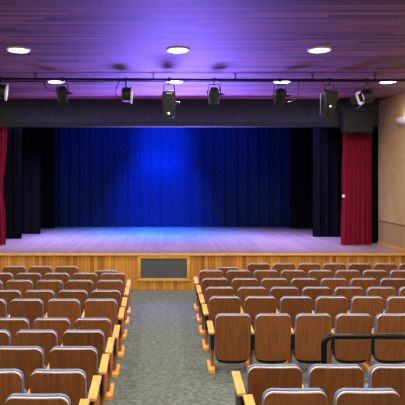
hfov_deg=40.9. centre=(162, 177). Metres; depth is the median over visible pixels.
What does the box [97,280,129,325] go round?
seat
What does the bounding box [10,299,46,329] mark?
seat
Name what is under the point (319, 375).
backrest
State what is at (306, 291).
backrest
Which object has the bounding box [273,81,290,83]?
recessed light
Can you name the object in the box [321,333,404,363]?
handrail
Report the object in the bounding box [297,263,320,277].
seat
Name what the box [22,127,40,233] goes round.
curtain
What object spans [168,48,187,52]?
diffuser
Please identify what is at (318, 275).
seat
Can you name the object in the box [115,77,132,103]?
spotlight
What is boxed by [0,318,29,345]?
seat
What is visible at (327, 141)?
curtain
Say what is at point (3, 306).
seat
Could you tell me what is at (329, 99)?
spotlight
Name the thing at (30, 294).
backrest
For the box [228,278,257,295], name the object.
seat
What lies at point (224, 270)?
seat
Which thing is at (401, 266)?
seat
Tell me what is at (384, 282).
backrest
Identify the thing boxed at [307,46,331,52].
recessed light
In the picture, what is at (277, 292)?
seat
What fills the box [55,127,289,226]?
stage curtain
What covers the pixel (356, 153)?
curtain
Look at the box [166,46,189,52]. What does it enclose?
recessed light
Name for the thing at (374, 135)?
curtain
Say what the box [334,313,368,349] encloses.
backrest
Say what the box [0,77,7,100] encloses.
spotlight
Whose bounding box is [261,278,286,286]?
backrest
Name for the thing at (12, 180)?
curtain
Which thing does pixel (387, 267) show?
seat
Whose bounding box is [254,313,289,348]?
backrest
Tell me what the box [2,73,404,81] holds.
pipe
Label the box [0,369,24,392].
backrest
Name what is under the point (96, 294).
backrest
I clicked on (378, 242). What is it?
baseboard
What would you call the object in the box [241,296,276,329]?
seat
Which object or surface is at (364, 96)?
spotlight
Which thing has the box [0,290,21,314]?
seat
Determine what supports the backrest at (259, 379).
on the seat at (260, 377)
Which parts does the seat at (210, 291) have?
armrest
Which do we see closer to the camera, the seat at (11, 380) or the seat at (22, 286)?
the seat at (11, 380)
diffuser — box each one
[9,48,27,52]
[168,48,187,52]
[309,48,328,52]
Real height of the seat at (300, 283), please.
0.863 m
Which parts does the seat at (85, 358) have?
arm panel, armrest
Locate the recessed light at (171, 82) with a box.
[166,81,183,83]
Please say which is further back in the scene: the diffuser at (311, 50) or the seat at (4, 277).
the seat at (4, 277)
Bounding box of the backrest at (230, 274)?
[226,270,249,278]
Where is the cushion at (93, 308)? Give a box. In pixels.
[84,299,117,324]
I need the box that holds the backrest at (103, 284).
[99,280,123,296]
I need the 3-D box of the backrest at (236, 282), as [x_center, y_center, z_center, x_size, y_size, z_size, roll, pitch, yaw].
[1.543,2.167,10.214,0.494,0.563,0.141,0,0,0]
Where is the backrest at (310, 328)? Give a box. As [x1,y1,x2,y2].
[294,313,329,349]
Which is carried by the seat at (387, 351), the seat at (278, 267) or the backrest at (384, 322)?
the backrest at (384, 322)
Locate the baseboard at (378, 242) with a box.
[377,241,404,251]
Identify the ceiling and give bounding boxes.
[0,0,404,100]
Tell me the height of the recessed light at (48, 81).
0.036 m
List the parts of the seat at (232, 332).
armrest, arm panel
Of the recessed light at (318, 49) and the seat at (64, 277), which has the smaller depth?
the recessed light at (318, 49)
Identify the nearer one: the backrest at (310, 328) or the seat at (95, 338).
the seat at (95, 338)
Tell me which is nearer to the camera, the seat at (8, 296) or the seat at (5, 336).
the seat at (5, 336)
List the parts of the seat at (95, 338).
armrest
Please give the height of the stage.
0.880 m
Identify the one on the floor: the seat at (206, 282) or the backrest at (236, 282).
the seat at (206, 282)
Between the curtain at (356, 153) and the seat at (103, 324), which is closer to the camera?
the seat at (103, 324)
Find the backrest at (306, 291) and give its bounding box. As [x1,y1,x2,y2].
[302,287,328,295]
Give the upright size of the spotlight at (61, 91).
0.562 m
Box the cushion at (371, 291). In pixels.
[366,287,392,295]
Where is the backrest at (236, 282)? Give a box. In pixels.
[231,278,257,286]
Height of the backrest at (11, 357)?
0.571 m
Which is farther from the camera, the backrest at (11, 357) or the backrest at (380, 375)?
the backrest at (11, 357)
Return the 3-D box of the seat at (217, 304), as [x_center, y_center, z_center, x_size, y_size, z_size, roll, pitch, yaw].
[0.930,2.305,8.691,0.585,0.889,0.518,0,0,0]
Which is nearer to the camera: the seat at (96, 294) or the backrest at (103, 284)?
the seat at (96, 294)
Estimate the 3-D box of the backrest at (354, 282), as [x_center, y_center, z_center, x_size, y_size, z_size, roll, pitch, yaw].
[3.783,2.167,10.214,0.494,0.563,0.141,0,0,-1]
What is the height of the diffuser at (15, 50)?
0.024 m
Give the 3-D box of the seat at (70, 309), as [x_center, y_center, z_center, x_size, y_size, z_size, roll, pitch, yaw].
[-1.453,2.286,8.341,0.585,0.927,0.518,0,0,0]
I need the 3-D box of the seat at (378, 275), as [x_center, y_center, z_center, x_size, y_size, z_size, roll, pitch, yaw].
[4.301,2.317,11.271,0.585,0.863,0.518,0,0,0]
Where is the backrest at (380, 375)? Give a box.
[368,364,404,387]
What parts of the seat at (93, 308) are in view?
arm panel, armrest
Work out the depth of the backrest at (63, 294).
9.05 m
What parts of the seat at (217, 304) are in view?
armrest, arm panel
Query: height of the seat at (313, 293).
0.863 m
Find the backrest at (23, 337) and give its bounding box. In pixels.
[16,330,57,345]
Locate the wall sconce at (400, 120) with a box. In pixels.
[395,116,404,124]
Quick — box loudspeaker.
[339,107,374,132]
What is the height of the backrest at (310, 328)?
0.563 m
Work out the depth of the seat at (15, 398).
4.08 m
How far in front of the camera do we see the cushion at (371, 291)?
9.31 m
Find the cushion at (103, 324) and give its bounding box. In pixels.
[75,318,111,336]
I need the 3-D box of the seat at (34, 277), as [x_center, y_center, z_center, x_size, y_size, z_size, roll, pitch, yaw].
[-2.629,2.317,10.941,0.585,0.863,0.518,0,0,0]
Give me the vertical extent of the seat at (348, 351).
0.863 m
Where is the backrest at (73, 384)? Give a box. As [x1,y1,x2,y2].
[30,369,86,398]
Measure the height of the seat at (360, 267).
0.863 m
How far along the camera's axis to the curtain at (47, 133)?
19.90 m
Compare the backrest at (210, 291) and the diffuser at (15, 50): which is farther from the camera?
the backrest at (210, 291)
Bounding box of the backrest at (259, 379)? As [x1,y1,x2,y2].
[246,364,300,393]
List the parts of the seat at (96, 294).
armrest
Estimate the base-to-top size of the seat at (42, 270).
0.863 m
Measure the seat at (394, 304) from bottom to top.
0.889 m
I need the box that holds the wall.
[378,93,404,248]
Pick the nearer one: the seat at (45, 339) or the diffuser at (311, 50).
the seat at (45, 339)
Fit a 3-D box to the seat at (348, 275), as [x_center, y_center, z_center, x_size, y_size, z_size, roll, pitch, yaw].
[3.743,2.317,11.271,0.585,0.863,0.518,0,0,0]
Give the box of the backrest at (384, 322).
[374,313,404,350]
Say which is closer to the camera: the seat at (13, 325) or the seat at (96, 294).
the seat at (13, 325)
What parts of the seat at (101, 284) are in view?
armrest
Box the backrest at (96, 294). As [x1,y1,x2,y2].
[91,290,120,298]
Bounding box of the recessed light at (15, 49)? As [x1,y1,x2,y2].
[6,46,30,52]
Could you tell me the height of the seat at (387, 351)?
0.863 m
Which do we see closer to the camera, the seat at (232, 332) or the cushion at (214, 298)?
the seat at (232, 332)
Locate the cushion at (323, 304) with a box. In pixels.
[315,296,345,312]
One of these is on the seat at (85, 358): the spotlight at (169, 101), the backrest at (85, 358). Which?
the backrest at (85, 358)
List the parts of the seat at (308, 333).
arm panel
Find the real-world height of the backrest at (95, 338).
0.569 m
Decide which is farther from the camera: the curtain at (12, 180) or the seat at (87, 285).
the curtain at (12, 180)
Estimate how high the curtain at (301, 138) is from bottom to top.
4.210 m
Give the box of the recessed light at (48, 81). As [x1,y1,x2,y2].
[47,80,64,83]
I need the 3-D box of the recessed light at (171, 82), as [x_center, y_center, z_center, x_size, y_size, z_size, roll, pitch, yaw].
[0.267,-2.140,12.010,0.400,0.036,0.400,0,0,0]
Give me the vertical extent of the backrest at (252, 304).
0.580 m
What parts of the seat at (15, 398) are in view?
armrest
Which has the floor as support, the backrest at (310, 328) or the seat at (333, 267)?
the seat at (333, 267)
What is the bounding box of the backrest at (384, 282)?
[379,278,403,286]
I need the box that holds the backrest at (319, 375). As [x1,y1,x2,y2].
[307,364,362,387]
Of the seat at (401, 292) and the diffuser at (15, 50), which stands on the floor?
the seat at (401, 292)
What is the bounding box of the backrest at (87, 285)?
[69,280,93,290]
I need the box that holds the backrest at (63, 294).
[59,290,87,298]
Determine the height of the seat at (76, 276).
0.863 m
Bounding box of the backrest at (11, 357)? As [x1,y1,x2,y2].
[0,346,44,368]
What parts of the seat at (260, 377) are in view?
armrest, arm panel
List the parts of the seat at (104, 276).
armrest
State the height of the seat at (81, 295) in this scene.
0.863 m
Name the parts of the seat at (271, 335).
arm panel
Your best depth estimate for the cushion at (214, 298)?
8.44 m
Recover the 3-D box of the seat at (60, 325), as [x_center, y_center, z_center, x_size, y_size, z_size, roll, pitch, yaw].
[-1.464,2.321,7.521,0.585,0.846,0.518,0,0,0]
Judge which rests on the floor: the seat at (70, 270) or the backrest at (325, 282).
the seat at (70, 270)
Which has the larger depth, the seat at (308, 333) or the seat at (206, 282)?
the seat at (206, 282)
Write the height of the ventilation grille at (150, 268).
0.638 m
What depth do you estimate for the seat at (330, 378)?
4.88 m
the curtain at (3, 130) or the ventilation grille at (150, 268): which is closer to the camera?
the ventilation grille at (150, 268)
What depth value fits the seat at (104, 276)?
10.71 m
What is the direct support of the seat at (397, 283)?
on the floor
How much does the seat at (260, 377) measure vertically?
0.873 m
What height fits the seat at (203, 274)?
0.863 m
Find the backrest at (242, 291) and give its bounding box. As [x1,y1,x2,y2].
[237,287,263,295]
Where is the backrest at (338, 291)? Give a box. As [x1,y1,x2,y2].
[334,287,360,295]
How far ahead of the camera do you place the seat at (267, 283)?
10.13 m
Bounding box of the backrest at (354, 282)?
[350,278,373,286]
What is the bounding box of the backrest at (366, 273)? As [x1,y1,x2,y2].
[362,270,384,277]
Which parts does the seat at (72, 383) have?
armrest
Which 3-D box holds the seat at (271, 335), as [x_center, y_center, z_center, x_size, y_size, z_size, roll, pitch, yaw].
[1.489,2.317,7.711,0.585,0.863,0.518,0,0,0]
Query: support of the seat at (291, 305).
on the floor
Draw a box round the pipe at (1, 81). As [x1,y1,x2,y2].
[1,81,353,81]
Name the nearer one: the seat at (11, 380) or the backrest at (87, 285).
the seat at (11, 380)
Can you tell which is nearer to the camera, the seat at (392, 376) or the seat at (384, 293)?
the seat at (392, 376)
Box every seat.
[0,273,13,289]
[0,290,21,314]
[0,299,9,317]
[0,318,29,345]
[0,329,10,346]
[0,346,48,391]
[0,369,29,404]
[2,266,25,279]
[5,393,89,404]
[6,280,32,298]
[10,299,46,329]
[15,330,61,366]
[16,273,41,289]
[24,290,54,314]
[29,266,51,279]
[30,369,101,404]
[33,318,74,345]
[36,280,63,298]
[44,273,69,289]
[47,299,83,329]
[49,346,109,404]
[55,266,83,279]
[58,290,87,315]
[62,329,114,400]
[66,280,96,298]
[72,273,97,289]
[75,318,119,377]
[84,299,124,358]
[91,290,126,339]
[95,270,117,280]
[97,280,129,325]
[101,273,130,314]
[194,270,222,310]
[196,278,227,322]
[199,287,233,335]
[202,296,240,351]
[207,313,250,373]
[216,267,238,277]
[223,270,250,286]
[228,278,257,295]
[232,364,301,404]
[234,287,266,311]
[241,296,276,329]
[243,388,327,404]
[245,313,291,368]
[247,263,269,277]
[253,270,277,286]
[261,278,287,295]
[270,287,298,311]
[272,263,294,277]
[276,296,311,328]
[281,270,305,286]
[283,313,331,363]
[291,278,317,295]
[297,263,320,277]
[302,287,331,310]
[302,364,363,404]
[308,270,332,286]
[312,296,347,328]
[320,278,347,295]
[323,263,345,277]
[327,313,371,363]
[334,287,363,310]
[334,388,400,404]
[335,270,359,286]
[348,263,370,277]
[348,296,383,327]
[350,278,376,295]
[360,313,404,373]
[362,270,387,286]
[364,364,404,404]
[366,287,395,309]
[373,263,396,277]
[379,278,404,295]
[383,296,404,312]
[389,270,404,278]
[398,263,404,269]
[398,287,404,295]
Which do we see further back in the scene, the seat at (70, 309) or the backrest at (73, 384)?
the seat at (70, 309)
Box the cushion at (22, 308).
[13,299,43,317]
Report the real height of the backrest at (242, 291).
0.563 m
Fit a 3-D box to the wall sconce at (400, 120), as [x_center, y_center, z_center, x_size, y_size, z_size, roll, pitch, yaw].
[6.001,-1.421,13.550,0.203,0.203,0.840,0,0,0]
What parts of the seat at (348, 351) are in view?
arm panel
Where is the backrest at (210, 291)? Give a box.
[205,287,233,303]
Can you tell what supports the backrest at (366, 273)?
on the seat at (378, 275)
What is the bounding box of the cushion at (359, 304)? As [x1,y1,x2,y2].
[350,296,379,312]
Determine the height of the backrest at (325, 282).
0.563 m
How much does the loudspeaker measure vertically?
0.685 m
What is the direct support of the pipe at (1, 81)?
hanging from the ceiling
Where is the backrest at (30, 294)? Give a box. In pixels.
[26,290,54,298]
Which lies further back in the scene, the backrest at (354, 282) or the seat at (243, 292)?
the backrest at (354, 282)
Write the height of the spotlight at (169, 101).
0.856 m
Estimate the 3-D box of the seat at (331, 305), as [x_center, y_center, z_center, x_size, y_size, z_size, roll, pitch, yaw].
[2.610,2.305,8.691,0.585,0.889,0.518,0,0,0]
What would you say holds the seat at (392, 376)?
on the floor
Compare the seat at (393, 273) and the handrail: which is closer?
the handrail
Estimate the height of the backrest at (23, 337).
0.569 m
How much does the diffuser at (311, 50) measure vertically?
0.024 m
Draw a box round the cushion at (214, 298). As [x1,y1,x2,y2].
[209,296,239,301]
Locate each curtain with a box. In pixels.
[0,127,6,244]
[3,127,21,238]
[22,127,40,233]
[41,127,54,228]
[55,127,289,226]
[290,127,312,228]
[313,127,342,236]
[341,133,370,244]
[371,126,377,242]
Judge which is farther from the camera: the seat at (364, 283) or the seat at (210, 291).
the seat at (364, 283)
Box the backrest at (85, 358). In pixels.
[50,346,97,374]
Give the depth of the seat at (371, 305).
8.46 m
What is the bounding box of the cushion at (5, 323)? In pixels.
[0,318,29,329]
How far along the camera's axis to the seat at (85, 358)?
5.55 m
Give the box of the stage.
[0,227,404,289]
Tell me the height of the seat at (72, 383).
0.863 m
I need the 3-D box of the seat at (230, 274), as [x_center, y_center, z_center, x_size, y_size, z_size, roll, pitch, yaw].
[1.505,2.317,11.271,0.585,0.863,0.518,0,0,1]
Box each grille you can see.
[138,256,189,281]
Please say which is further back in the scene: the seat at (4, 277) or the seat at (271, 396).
the seat at (4, 277)
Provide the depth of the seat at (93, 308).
8.12 m
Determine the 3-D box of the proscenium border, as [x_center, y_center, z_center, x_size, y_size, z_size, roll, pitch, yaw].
[-0.350,-1.774,14.744,12.500,0.763,0.212,0,0,0]
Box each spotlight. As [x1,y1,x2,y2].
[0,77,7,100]
[42,77,72,103]
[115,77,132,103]
[162,77,179,118]
[207,78,224,104]
[273,78,298,105]
[319,78,338,116]
[350,78,373,108]
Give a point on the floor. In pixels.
(164, 362)
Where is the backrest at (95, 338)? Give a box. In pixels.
[63,329,104,353]
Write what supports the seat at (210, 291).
on the floor
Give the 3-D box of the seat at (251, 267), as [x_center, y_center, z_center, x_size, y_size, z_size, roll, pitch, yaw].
[2.074,2.317,12.161,0.585,0.863,0.518,0,0,0]
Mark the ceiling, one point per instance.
(249, 39)
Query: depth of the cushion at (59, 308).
8.11 m
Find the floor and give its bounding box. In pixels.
[105,290,404,404]
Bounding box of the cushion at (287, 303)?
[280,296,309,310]
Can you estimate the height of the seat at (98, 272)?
0.798 m
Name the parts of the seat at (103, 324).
arm panel, armrest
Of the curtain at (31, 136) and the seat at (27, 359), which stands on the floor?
the seat at (27, 359)
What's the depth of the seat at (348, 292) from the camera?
9.31 m
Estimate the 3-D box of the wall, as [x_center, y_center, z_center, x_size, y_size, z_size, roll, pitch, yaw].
[6.200,0.446,6.650,0.200,5.208,17.300,0,0,0]
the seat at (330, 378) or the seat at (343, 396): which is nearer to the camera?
the seat at (343, 396)
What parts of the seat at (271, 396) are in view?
armrest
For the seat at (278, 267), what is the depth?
11.92 m
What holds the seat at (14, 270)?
on the floor
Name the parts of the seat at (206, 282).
armrest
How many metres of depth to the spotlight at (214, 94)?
11.15 m
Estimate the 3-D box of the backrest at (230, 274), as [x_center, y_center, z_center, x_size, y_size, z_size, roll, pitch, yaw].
[1.549,2.167,11.114,0.494,0.563,0.141,0,0,1]
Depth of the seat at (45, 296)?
9.05 m
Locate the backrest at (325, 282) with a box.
[320,278,344,286]
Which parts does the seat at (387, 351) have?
arm panel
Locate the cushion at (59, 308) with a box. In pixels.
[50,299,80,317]
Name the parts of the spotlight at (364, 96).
barn door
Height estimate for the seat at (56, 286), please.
0.863 m
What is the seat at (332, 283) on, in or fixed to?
on the floor
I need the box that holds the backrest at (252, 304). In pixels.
[244,296,274,312]
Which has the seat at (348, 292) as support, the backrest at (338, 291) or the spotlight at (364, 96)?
the backrest at (338, 291)
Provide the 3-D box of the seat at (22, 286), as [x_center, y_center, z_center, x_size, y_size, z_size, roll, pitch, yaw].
[-2.614,2.317,10.191,0.585,0.863,0.518,0,0,0]
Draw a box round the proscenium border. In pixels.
[0,99,378,126]
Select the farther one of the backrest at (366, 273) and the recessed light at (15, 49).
the backrest at (366, 273)

